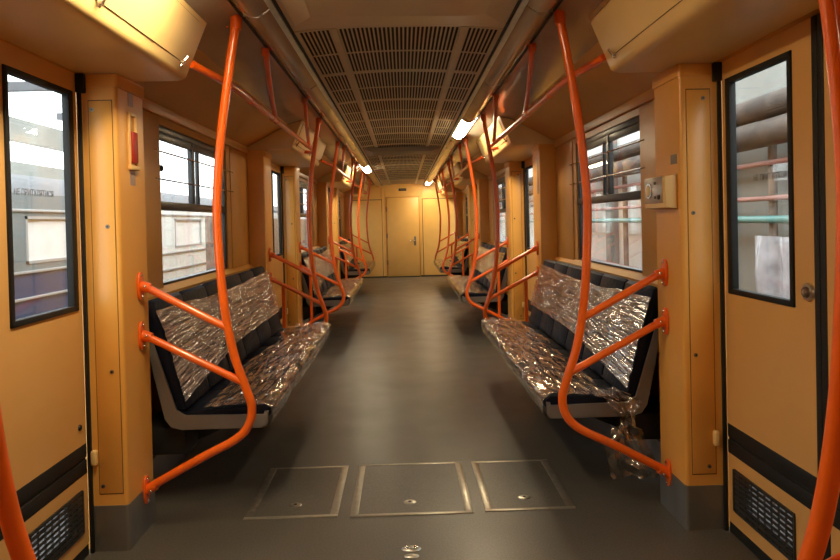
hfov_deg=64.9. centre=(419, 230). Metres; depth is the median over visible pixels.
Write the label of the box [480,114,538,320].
grab rail
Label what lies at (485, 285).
seat cushion
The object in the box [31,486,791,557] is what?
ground
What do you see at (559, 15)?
socket
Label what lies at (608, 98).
wall
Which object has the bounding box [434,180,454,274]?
grab rail
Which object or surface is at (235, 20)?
socket
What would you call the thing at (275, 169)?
door
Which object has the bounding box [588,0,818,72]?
box
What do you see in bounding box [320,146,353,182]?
grab rail
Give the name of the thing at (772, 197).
pipe
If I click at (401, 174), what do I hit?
ceiling vent
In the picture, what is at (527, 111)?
grab rail
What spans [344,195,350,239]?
pillar
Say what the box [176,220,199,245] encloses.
blind
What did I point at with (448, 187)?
box
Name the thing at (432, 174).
ceiling lamp
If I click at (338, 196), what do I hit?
window
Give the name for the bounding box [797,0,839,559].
grab rail
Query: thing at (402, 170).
ceiling vent
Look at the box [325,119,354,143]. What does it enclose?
ceiling lamp
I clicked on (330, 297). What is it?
seat cushion
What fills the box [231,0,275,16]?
ceiling lamp
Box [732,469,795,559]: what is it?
vent
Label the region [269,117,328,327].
frame
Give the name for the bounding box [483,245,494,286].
cushion
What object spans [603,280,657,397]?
cushion
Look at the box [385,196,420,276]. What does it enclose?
door
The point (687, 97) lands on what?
pillar
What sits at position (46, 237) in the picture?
blind
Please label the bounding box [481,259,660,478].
bench
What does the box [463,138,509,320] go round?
grab rail
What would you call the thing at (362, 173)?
frame
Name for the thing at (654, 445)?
baseboard
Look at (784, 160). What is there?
pipe
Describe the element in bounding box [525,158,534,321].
door
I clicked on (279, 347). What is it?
seat cushion
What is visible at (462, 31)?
ceiling vent
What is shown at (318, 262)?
cushion
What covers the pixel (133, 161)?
handle
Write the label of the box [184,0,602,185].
ceiling
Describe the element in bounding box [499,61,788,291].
wall
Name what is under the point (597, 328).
cushion
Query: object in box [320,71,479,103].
ceiling vent
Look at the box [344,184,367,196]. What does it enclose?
box
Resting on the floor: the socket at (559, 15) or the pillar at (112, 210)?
the pillar at (112, 210)
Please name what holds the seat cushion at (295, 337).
on the bench at (197, 402)
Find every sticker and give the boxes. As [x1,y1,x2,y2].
[128,92,132,106]
[130,170,135,185]
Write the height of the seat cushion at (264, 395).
0.066 m
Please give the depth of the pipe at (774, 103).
5.53 m
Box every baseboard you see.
[153,314,317,478]
[492,309,660,462]
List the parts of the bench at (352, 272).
support frame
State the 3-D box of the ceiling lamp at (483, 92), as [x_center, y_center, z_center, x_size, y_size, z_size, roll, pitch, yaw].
[0.433,-0.953,4.838,0.163,0.081,1.442,-1,1,-1]
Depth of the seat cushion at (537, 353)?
3.96 m
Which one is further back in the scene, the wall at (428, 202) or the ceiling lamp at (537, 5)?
the wall at (428, 202)
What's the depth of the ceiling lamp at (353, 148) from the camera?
7.59 m
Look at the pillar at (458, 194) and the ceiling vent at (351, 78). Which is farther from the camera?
the pillar at (458, 194)
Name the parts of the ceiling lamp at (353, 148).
edge trim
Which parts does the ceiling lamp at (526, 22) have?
edge trim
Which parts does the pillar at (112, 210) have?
access panel, kick plate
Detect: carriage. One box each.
[11,174,67,318]
[161,192,306,280]
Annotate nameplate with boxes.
[670,154,676,164]
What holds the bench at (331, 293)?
attached to the wall at (189, 106)
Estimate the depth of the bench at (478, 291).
7.90 m
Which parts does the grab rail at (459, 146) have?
rail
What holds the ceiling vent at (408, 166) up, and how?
in the ceiling at (249, 68)
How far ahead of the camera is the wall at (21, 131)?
12.63 m
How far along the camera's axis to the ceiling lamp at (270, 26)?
3.14 m
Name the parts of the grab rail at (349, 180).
rail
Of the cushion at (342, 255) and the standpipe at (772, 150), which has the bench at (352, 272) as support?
the cushion at (342, 255)
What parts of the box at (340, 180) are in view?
access panel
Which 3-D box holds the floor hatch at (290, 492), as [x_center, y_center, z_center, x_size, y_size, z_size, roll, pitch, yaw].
[-0.577,1.257,3.201,0.413,0.008,0.605,-1,1,-1]
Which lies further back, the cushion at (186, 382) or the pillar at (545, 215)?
the pillar at (545, 215)
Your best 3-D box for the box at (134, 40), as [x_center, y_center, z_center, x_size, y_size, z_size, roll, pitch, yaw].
[-1.103,-0.738,1.921,0.461,0.241,1.715,-1,1,-1]
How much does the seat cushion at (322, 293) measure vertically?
0.066 m
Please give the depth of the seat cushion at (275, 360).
3.94 m
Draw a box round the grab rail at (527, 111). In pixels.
[491,43,605,149]
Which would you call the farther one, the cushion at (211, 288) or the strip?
the strip
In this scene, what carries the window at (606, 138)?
in the wall at (608, 98)
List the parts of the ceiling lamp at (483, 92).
edge trim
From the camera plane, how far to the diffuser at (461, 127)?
6.09 m
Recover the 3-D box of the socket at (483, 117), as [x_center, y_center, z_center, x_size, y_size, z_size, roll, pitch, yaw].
[0.532,-0.954,5.553,0.052,0.060,0.048,-1,1,-1]
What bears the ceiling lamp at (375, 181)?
attached to the ceiling at (249, 68)
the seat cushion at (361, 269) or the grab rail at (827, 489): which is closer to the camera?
the grab rail at (827, 489)
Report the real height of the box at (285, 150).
0.241 m
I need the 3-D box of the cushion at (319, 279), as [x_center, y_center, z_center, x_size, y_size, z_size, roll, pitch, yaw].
[-1.276,0.506,7.891,0.179,0.518,0.387,-1,1,-1]
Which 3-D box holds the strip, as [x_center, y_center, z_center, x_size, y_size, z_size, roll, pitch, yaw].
[0.984,-0.460,5.515,0.004,0.300,0.070,-1,1,-1]
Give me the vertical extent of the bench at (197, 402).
0.767 m
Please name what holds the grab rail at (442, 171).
on the floor
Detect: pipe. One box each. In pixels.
[499,86,786,194]
[499,114,786,201]
[499,157,787,206]
[500,194,787,215]
[500,215,788,222]
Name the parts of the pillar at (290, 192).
access panel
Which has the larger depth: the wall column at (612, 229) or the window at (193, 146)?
the wall column at (612, 229)
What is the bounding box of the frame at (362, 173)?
[339,172,366,279]
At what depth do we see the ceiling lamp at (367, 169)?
10.50 m
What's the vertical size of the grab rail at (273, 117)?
0.277 m
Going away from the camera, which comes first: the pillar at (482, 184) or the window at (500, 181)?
the window at (500, 181)
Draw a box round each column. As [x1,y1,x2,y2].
[205,217,215,270]
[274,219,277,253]
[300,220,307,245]
[605,140,618,263]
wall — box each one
[0,38,358,548]
[9,116,63,179]
[352,179,454,277]
[446,8,819,526]
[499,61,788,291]
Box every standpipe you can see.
[622,159,628,265]
[768,116,777,504]
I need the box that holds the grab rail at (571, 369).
[554,9,671,486]
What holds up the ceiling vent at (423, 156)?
in the ceiling at (249, 68)
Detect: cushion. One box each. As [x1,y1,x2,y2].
[148,292,209,410]
[178,285,229,387]
[183,385,283,414]
[201,279,246,369]
[209,368,293,390]
[226,274,259,355]
[230,354,300,372]
[238,270,271,344]
[246,342,311,358]
[250,266,280,333]
[259,333,320,346]
[271,325,327,336]
[301,253,316,297]
[305,252,322,292]
[313,250,326,290]
[315,249,329,287]
[315,294,349,300]
[318,248,332,284]
[321,246,335,280]
[321,291,350,294]
[340,242,348,269]
[348,268,369,270]
[440,266,461,269]
[455,284,486,287]
[456,287,488,290]
[460,238,467,266]
[461,290,494,297]
[473,242,486,276]
[477,244,488,280]
[480,244,492,283]
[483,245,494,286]
[484,320,540,329]
[487,247,501,287]
[491,328,551,338]
[493,247,506,292]
[501,337,565,349]
[510,348,581,367]
[520,361,603,384]
[529,259,555,327]
[534,377,629,406]
[539,261,570,335]
[551,265,581,346]
[565,270,604,359]
[582,273,628,375]
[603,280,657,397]
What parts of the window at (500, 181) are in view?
frame, sliding sash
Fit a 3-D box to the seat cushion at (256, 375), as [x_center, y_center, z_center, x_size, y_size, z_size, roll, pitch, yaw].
[-0.897,0.817,3.573,0.402,0.066,0.387,-1,1,-1]
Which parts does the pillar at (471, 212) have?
access panel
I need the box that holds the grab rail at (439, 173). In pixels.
[435,172,450,192]
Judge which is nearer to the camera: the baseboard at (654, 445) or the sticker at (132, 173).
the sticker at (132, 173)
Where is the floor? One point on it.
(407, 371)
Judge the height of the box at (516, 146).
0.241 m
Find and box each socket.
[226,14,241,30]
[314,117,321,124]
[480,114,485,120]
[554,9,565,25]
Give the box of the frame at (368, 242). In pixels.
[353,182,373,262]
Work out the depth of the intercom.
2.75 m
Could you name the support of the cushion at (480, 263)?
on the bench at (478, 291)
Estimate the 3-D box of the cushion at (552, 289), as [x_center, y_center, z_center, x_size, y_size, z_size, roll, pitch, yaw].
[0.990,0.489,4.800,0.179,0.518,0.387,-1,1,-1]
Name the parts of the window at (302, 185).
frame, sliding sash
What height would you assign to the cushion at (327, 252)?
0.518 m
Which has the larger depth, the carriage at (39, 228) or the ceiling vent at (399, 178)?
the ceiling vent at (399, 178)
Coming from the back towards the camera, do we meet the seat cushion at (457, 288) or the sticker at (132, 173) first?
the seat cushion at (457, 288)
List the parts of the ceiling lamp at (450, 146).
edge trim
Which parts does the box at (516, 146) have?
access panel, access panel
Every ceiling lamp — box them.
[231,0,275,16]
[238,9,320,88]
[297,84,341,123]
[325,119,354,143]
[342,141,362,157]
[353,155,368,166]
[360,165,373,173]
[366,172,376,179]
[370,178,378,183]
[426,177,433,182]
[428,171,438,177]
[431,164,443,172]
[435,153,450,165]
[441,138,462,155]
[448,117,476,141]
[460,81,502,120]
[479,3,557,85]
[520,0,558,11]
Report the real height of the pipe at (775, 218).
0.066 m
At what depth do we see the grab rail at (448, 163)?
9.88 m
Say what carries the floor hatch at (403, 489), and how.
on the floor
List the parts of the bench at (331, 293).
support frame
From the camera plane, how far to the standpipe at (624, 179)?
9.35 m
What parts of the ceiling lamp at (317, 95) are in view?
edge trim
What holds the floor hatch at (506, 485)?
on the floor
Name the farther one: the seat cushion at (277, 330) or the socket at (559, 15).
the seat cushion at (277, 330)
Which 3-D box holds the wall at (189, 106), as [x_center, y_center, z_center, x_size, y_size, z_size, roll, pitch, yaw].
[-1.289,0.087,5.937,0.430,2.300,19.330,-1,1,-1]
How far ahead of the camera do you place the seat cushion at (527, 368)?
3.55 m
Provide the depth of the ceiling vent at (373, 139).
7.14 m
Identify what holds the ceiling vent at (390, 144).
in the ceiling at (249, 68)
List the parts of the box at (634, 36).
access panel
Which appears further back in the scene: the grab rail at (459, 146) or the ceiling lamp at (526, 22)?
the grab rail at (459, 146)
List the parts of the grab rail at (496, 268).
leg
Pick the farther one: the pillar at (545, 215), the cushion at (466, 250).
the cushion at (466, 250)
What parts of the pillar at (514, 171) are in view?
access panel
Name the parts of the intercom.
plate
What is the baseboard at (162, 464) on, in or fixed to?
attached to the wall at (189, 106)
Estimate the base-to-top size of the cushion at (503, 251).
0.518 m
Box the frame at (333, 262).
[299,141,344,325]
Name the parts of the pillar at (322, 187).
post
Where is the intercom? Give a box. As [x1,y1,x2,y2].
[644,173,676,209]
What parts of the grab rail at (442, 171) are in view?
leg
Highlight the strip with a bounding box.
[536,158,538,193]
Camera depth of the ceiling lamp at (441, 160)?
9.09 m
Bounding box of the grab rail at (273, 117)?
[190,47,311,153]
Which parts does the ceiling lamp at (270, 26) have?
edge trim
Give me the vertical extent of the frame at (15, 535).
2.069 m
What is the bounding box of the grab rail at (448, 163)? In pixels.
[447,161,478,306]
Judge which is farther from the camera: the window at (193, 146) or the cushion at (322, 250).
the cushion at (322, 250)
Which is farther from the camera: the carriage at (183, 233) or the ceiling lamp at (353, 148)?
the carriage at (183, 233)
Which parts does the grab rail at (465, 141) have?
leg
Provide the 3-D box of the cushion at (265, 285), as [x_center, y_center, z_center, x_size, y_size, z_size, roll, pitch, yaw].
[-1.208,0.539,5.142,0.179,0.518,0.387,-1,1,-1]
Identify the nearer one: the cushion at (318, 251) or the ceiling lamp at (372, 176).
the cushion at (318, 251)
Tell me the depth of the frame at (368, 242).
14.17 m
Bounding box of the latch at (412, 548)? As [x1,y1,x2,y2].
[401,545,421,551]
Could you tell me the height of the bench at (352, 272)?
0.767 m
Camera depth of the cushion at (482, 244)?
9.48 m
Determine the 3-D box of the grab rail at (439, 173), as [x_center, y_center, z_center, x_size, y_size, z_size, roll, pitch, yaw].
[0.431,-0.954,13.106,0.243,0.277,3.283,-1,1,-1]
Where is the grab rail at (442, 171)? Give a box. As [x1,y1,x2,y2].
[441,170,468,275]
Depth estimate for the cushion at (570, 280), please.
4.40 m
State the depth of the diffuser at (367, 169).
10.39 m
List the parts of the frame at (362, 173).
leg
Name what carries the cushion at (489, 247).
on the bench at (478, 291)
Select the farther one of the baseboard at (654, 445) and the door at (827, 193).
the baseboard at (654, 445)
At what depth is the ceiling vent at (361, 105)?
5.29 m
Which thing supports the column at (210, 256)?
on the ground
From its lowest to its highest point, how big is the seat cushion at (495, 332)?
0.066 m
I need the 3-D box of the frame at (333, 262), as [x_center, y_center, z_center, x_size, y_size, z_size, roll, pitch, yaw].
[-1.065,0.124,7.142,0.487,2.184,0.070,-1,1,-3]
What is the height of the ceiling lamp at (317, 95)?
0.081 m
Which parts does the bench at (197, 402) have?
support frame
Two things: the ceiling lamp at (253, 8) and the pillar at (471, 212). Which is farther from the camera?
the pillar at (471, 212)
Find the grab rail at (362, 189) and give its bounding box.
[354,174,369,194]
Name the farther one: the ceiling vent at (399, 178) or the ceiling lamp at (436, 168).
the ceiling vent at (399, 178)
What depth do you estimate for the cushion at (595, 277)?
4.06 m
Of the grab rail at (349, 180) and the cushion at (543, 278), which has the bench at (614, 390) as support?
the cushion at (543, 278)
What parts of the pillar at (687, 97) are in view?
kick plate, access panel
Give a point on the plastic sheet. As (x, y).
(772, 277)
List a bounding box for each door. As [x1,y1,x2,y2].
[0,40,88,559]
[271,162,282,327]
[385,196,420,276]
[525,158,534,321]
[722,15,824,559]
[817,13,839,559]
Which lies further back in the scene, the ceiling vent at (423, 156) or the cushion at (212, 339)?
the ceiling vent at (423, 156)
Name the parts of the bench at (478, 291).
support frame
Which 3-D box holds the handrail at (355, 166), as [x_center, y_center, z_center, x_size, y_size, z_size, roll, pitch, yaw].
[-1.133,0.087,9.861,0.487,2.184,0.070,-1,1,-3]
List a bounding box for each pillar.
[75,73,155,552]
[246,150,273,296]
[280,166,302,326]
[316,182,331,310]
[328,188,339,276]
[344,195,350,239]
[455,192,462,276]
[467,185,477,275]
[476,179,488,306]
[504,161,526,320]
[531,144,556,285]
[652,62,728,530]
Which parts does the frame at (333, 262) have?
leg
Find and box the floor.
[84,276,759,559]
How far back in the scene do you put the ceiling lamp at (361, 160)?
9.07 m
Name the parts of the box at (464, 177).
access panel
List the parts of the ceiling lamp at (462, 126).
edge trim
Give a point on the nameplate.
(673, 158)
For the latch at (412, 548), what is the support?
on the floor
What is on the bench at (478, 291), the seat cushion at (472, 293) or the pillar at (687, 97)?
the seat cushion at (472, 293)
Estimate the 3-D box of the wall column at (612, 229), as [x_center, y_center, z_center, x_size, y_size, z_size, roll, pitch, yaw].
[3.030,0.299,10.383,0.149,3.950,0.200,-1,1,-1]
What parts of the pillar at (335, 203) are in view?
access panel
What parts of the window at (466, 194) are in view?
frame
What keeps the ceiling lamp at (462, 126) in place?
attached to the ceiling at (249, 68)
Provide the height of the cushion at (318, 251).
0.518 m
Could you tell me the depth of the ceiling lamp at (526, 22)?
3.17 m
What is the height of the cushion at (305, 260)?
0.518 m
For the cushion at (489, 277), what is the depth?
8.00 m
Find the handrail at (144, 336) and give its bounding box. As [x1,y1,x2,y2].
[137,14,255,503]
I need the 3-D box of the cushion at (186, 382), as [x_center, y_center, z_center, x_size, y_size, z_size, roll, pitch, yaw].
[-1.159,0.568,3.168,0.179,0.518,0.387,-1,1,-1]
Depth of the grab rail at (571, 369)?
2.84 m
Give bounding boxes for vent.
[28,490,84,559]
[294,26,502,76]
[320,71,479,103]
[336,100,464,122]
[347,119,455,136]
[355,133,447,146]
[361,144,442,154]
[365,154,438,161]
[369,159,434,166]
[372,165,431,171]
[375,169,429,174]
[377,173,427,178]
[379,177,425,181]
[381,180,424,183]
[382,182,423,184]
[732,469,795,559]
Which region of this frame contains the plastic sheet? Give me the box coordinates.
[755,236,789,298]
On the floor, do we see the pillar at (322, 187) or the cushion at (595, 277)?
the pillar at (322, 187)
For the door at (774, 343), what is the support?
in the wall at (608, 98)
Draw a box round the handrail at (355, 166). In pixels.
[328,163,360,309]
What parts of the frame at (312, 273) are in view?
leg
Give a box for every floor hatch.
[243,466,348,519]
[350,462,473,516]
[471,459,575,511]
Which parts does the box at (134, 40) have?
access panel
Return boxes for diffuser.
[361,166,370,172]
[453,118,476,138]
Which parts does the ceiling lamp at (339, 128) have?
edge trim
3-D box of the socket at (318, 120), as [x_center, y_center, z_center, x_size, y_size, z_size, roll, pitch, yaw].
[-0.855,-0.921,5.519,0.065,0.060,0.048,-1,1,-1]
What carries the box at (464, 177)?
attached to the wall at (608, 98)
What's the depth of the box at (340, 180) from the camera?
9.81 m
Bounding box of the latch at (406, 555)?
[404,554,418,557]
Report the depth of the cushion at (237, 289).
4.34 m
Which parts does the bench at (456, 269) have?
support frame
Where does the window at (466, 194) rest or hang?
in the wall at (608, 98)
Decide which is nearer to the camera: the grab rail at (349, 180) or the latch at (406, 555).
the latch at (406, 555)
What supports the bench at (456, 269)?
attached to the wall at (608, 98)
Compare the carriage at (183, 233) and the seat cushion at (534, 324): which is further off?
the carriage at (183, 233)
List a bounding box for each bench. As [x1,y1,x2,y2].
[148,266,330,454]
[301,246,363,319]
[340,239,375,279]
[433,236,468,276]
[446,242,507,314]
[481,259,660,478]
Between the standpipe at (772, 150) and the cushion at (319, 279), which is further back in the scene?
the cushion at (319, 279)
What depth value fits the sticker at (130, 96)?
2.76 m
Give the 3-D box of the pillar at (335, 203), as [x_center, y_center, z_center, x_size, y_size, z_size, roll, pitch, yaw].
[-1.476,0.213,11.415,0.155,1.905,0.304,-1,1,-1]
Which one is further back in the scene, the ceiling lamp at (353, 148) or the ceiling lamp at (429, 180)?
the ceiling lamp at (429, 180)
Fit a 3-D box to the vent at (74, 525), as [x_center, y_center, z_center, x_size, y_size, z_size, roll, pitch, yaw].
[-1.307,1.098,2.369,0.005,0.173,0.416,-1,1,-1]
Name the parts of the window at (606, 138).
guard rod, guard rod, sliding sash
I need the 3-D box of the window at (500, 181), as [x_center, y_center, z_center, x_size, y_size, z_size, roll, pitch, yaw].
[1.073,-0.265,8.541,0.062,0.850,1.548,-1,1,-1]
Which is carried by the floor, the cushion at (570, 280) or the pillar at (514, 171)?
the pillar at (514, 171)
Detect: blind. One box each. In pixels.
[28,219,65,260]
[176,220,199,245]
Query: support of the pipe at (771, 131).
attached to the wall at (773, 78)
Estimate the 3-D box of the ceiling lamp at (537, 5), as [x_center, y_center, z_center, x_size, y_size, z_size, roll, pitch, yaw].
[0.504,-0.914,1.952,0.163,0.081,1.442,-1,1,-1]
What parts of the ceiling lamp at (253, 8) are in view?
edge trim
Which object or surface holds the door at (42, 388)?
in the wall at (189, 106)
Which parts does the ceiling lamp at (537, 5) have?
edge trim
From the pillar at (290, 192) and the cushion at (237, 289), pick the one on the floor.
the pillar at (290, 192)
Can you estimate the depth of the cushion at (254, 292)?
4.73 m
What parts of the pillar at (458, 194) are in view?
post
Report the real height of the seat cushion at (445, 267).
0.066 m
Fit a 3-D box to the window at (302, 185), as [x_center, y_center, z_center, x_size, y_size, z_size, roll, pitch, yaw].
[-1.500,-0.203,8.478,0.062,0.850,1.548,-1,1,-1]
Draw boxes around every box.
[0,0,206,81]
[248,120,326,166]
[317,165,353,187]
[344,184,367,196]
[438,182,461,194]
[451,163,486,184]
[476,116,553,162]
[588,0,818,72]
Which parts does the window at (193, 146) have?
sliding sash, guard rod, guard rod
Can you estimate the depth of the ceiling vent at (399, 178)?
13.59 m
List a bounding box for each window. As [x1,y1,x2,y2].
[155,125,233,284]
[299,181,312,247]
[338,196,340,236]
[464,194,467,233]
[492,176,505,242]
[569,116,644,272]
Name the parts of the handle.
recess plate, pull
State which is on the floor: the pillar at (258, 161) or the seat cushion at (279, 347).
the pillar at (258, 161)
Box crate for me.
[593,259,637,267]
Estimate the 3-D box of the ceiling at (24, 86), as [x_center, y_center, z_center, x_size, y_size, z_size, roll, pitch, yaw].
[-5.315,-2.394,6.339,4.200,0.240,19.000,-1,1,-1]
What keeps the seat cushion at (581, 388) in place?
on the bench at (614, 390)
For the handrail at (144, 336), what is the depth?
2.80 m
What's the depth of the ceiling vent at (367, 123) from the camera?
6.22 m
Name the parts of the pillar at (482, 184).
post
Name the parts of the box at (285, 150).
access panel, access panel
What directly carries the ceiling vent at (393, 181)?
in the ceiling at (249, 68)
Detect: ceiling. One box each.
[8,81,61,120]
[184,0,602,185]
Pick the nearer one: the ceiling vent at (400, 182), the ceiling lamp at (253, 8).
the ceiling lamp at (253, 8)
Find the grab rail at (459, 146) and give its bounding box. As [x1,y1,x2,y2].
[450,144,482,180]
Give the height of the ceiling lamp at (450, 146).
0.081 m
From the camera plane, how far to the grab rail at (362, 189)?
12.49 m
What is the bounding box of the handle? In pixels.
[127,112,140,170]
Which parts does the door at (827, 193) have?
panel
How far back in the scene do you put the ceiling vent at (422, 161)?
9.91 m
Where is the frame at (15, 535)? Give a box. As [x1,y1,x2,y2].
[0,405,36,559]
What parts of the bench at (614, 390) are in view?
support frame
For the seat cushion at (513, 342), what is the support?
on the bench at (614, 390)

